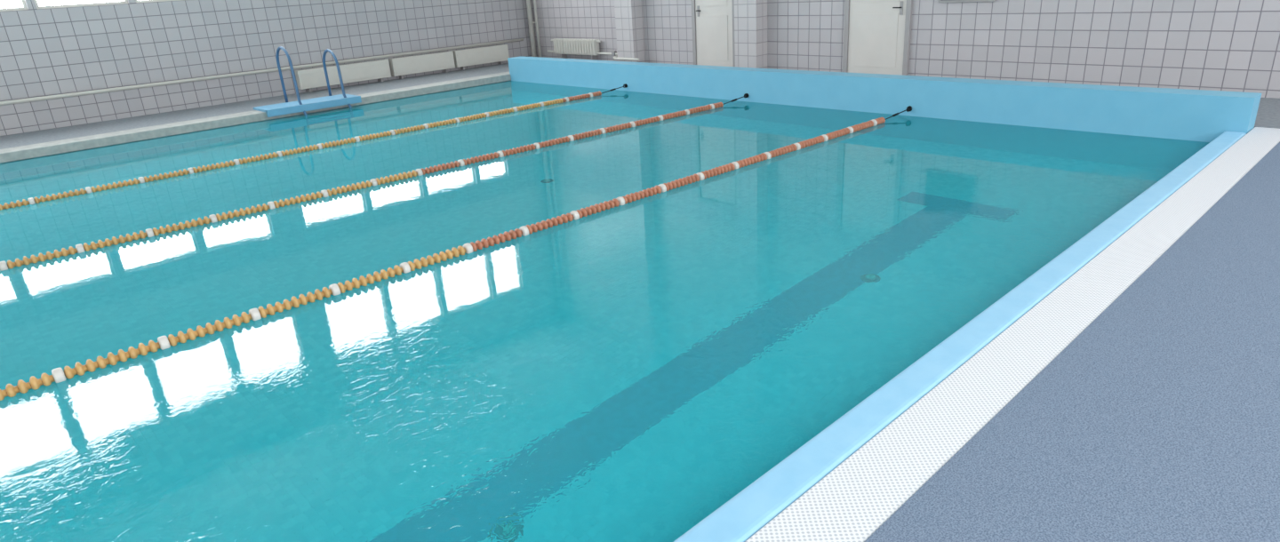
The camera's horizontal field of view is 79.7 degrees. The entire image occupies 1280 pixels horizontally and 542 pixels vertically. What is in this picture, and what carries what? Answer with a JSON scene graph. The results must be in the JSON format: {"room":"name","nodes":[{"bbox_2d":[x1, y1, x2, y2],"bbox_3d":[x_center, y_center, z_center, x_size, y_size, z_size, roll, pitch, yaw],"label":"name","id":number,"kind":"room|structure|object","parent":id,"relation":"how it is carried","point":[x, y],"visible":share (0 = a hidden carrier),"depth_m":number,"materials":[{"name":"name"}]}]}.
{"room":"indoor swimming pool","nodes":[
{"label":"indoor swimming pool","id":0,"kind":"room"},
{"bbox_2d":[0,0,531,135],"bbox_3d":[-11.470,-3.854,8.524,24.530,6.500,0.300,-22,28,-39],"label":"wall","id":1,"kind":"structure","parent":0,"point":[68,50],"depth_m":12.62,"materials":[{"name":"tile"}]},
{"bbox_2d":[0,0,27,11],"bbox_3d":[-9.299,-3.853,10.630,1.170,0.520,0.060,-22,28,-39],"label":"window","id":2,"kind":"structure","parent":1,"relation":"in","point":[5,5],"depth_m":10.98,"materials":[{"name":"white glass"}]},
{"bbox_2d":[34,0,127,8],"bbox_3d":[-8.386,-4.222,11.432,1.170,0.520,0.060,-22,28,-39],"label":"window","id":3,"kind":"structure","parent":1,"relation":"in","point":[40,4],"depth_m":11.43,"materials":[{"name":"white glass"}]},
{"bbox_2d":[136,0,181,3],"bbox_3d":[-7.474,-4.592,12.234,1.170,0.520,0.060,-22,28,-39],"label":"window","id":4,"kind":"structure","parent":1,"relation":"in","point":[137,1],"depth_m":12.07,"materials":[{"name":"white glass"}]},
{"bbox_2d":[0,38,523,105],"bbox_3d":[-11.255,-1.568,9.173,24.130,0.054,0.115,-22,28,-39],"label":"supply pipe","id":5,"kind":"object","parent":1,"relation":"attached to","point":[101,91],"visible":0.93,"depth_m":12.91,"materials":[{"name":"white metal"}]},
{"bbox_2d":[0,63,1279,541],"bbox_3d":[-5.260,0.901,3.650,24.530,0.420,17.100,-22,28,-39],"label":"floor","id":6,"kind":"structure","parent":0,"point":[1159,421],"depth_m":2.85,"materials":[{"name":"rubber"}]},
{"bbox_2d":[8,84,485,162],"bbox_3d":[-5.948,1.209,4.591,20.550,1.350,11.590,-22,28,-39],"label":"basin","id":7,"kind":"object","parent":6,"relation":"in","point":[484,84],"visible":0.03,"depth_m":11.35,"materials":[{"name":"tile"}]},
{"bbox_2d":[0,72,511,163],"bbox_3d":[-9.893,-0.802,8.390,20.850,0.122,0.420,-22,28,-39],"label":"coping","id":8,"kind":"object","parent":7,"relation":"on","point":[104,140],"visible":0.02,"depth_m":11.18,"materials":[{"name":"tile"}]},
{"bbox_2d":[0,80,1209,541],"bbox_3d":[-5.917,0.565,4.377,20.400,0.001,11.243,-22,28,-39],"label":"pool water","id":9,"kind":"object","parent":7,"relation":"in","point":[621,373],"visible":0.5,"depth_m":4.47,"materials":[{"name":"teal liquid"}]},
{"bbox_2d":[0,83,627,209],"bbox_3d":[-7.200,-0.233,6.538,19.052,0.153,0.158,-22,27,-38],"label":"lane rope","id":10,"kind":"object","parent":9,"relation":"on","point":[31,201],"visible":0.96,"depth_m":9.10,"materials":[{"name":"plastic"}]},
{"bbox_2d":[0,93,748,271],"bbox_3d":[-5.584,0.281,4.938,19.060,0.150,0.130,-21,27,-38],"label":"lane rope","id":11,"kind":"object","parent":9,"relation":"on","point":[79,248],"visible":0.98,"depth_m":7.14,"materials":[{"name":"plastic"}]},
{"bbox_2d":[0,105,911,400],"bbox_3d":[-3.811,0.847,3.181,19.053,0.149,0.135,-21,27,-38],"label":"lane rope","id":12,"kind":"object","parent":9,"relation":"on","point":[163,342],"visible":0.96,"depth_m":5.03,"materials":[{"name":"plastic"}]},
{"bbox_2d":[253,46,361,117],"bbox_3d":[-5.346,-2.602,12.401,1.500,2.042,0.820,-22,28,-39],"label":"pool ladder","id":13,"kind":"object","parent":6,"relation":"on","point":[303,106],"visible":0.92,"depth_m":12.25,"materials":[{"name":"blue metal"}]},
{"bbox_2d":[294,59,391,92],"bbox_3d":[-5.496,-3.643,14.277,1.740,0.404,0.158,-22,28,-39],"label":"heating unit","id":14,"kind":"object","parent":6,"relation":"on","point":[308,78],"visible":0.96,"depth_m":14.19,"materials":[{"name":"white metal"}]},
{"bbox_2d":[388,50,455,79],"bbox_3d":[-4.332,-4.114,15.300,1.340,0.404,0.158,-22,28,-39],"label":"heating unit","id":15,"kind":"object","parent":6,"relation":"on","point":[414,64],"visible":1,"depth_m":15.19,"materials":[{"name":"white metal"}]},
{"bbox_2d":[451,44,509,70],"bbox_3d":[-3.344,-4.514,16.169,1.290,0.404,0.158,-22,28,-39],"label":"heating unit","id":16,"kind":"object","parent":6,"relation":"on","point":[499,53],"visible":0.99,"depth_m":16.06,"materials":[{"name":"white metal"}]},
{"bbox_2d":[547,38,639,60],"bbox_3d":[-0.946,-4.428,15.458,0.295,0.470,3.112,-19,26,-35],"label":"radiator","id":17,"kind":"object","parent":6,"relation":"on","point":[563,46],"visible":0.97,"depth_m":15.67,"materials":[{"name":"white metal"}]},
{"bbox_2d":[745,127,1279,541],"bbox_3d":[-1.773,1.769,0.337,20.850,0.056,0.269,-22,28,-39],"label":"grate","id":18,"kind":"object","parent":6,"relation":"on","point":[855,499],"visible":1,"depth_m":3.11,"materials":[{"name":"white plastic"}]},
{"bbox_2d":[507,56,1261,142],"bbox_3d":[1.599,-1.997,11.033,0.300,1.770,11.390,-22,28,-39],"label":"wall","id":19,"kind":"structure","parent":0,"point":[1203,116],"depth_m":8.70,"materials":[{"name":"blue tile"}]},
{"bbox_2d":[673,131,1246,541],"bbox_3d":[-2.032,1.799,0.408,20.550,0.140,0.174,-22,28,-39],"label":"trim","id":20,"kind":"structure","parent":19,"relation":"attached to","point":[751,509],"depth_m":3.15,"materials":[{"name":"blue tile"}]},
{"bbox_2d":[530,0,1279,98],"bbox_3d":[3.267,-5.530,10.406,0.600,6.500,17.400,-22,28,-39],"label":"wall","id":21,"kind":"structure","parent":0,"point":[1225,45],"depth_m":9.88,"materials":[{"name":"tile"}]},
{"bbox_2d":[526,0,542,57],"bbox_3d":[-2.429,-7.489,15.841,0.173,6.070,0.319,-22,28,-39],"label":"riser pipe","id":22,"kind":"object","parent":21,"relation":"attached to","point":[531,21],"visible":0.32,"depth_m":16.65,"materials":[{"name":"white metal"}]},
{"bbox_2d":[690,0,735,66],"bbox_3d":[1.238,-4.583,13.070,0.096,2.220,0.990,-22,28,-39],"label":"door","id":23,"kind":"structure","parent":21,"relation":"in","point":[712,20],"depth_m":13.27,"materials":[{"name":"paint"}]},
{"bbox_2d":[842,0,912,75],"bbox_3d":[3.386,-3.897,10.943,0.096,2.220,1.050,-22,28,-39],"label":"door","id":24,"kind":"structure","parent":21,"relation":"in","point":[877,33],"depth_m":11.13,"materials":[{"name":"paint"}]},
{"bbox_2d":[938,0,995,2],"bbox_3d":[4.284,-3.850,9.992,0.034,0.650,0.760,-22,28,-39],"label":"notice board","id":25,"kind":"object","parent":21,"relation":"attached to","point":[940,1],"visible":1,"depth_m":10.13,"materials":[{"name":"white"}]}
]}

